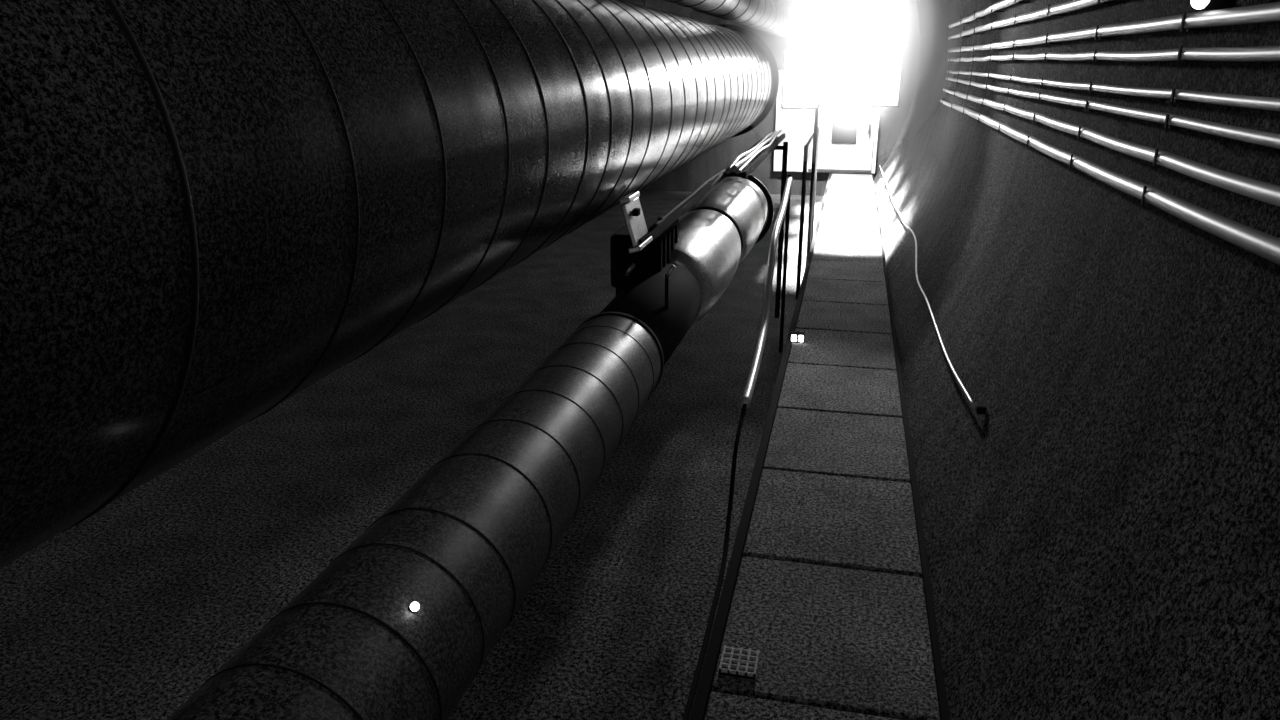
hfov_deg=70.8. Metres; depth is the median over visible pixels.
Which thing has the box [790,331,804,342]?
marker lamp
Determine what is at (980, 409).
cable
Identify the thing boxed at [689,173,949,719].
walkway
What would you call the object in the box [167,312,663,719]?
duct
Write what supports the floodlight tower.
on the floor
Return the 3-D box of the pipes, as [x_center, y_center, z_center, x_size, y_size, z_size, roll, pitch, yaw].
[2.774,-1.852,5.660,0.142,1.191,17.851,4,19,12]
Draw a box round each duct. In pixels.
[0,0,778,568]
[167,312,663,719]
[664,0,795,36]
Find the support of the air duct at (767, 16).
hanging from the ceiling
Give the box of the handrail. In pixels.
[796,126,819,298]
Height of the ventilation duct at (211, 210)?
5.955 m
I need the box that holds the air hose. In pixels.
[682,174,791,719]
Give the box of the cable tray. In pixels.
[619,130,787,317]
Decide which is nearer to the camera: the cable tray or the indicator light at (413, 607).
the indicator light at (413, 607)
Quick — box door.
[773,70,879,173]
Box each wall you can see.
[624,0,919,195]
[874,0,1279,719]
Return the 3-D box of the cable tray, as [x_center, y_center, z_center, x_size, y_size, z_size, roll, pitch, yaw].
[1.054,-0.968,9.324,0.395,2.576,8.482,4,19,13]
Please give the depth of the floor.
6.74 m
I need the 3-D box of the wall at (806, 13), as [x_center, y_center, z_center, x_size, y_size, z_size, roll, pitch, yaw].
[1.795,-7.643,23.084,10.340,10.340,0.200,4,19,12]
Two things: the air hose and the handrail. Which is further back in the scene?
the handrail
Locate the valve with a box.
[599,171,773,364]
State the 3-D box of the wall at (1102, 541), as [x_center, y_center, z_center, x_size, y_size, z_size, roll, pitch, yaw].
[2.696,-3.590,9.507,2.196,7.597,27.000,4,19,12]
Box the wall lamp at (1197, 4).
[1191,0,1234,9]
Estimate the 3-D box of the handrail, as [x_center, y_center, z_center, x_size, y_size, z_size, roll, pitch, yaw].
[2.757,-2.551,14.701,0.057,2.202,4.060,4,19,12]
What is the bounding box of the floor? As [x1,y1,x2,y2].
[0,190,822,719]
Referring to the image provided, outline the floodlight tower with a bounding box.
[781,0,907,261]
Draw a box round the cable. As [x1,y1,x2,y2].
[879,165,986,414]
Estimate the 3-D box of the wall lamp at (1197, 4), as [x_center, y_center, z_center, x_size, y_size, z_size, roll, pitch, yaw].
[2.289,-1.441,3.603,0.154,0.070,0.084,4,19,12]
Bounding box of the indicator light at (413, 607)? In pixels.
[408,602,419,612]
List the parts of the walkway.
drain grate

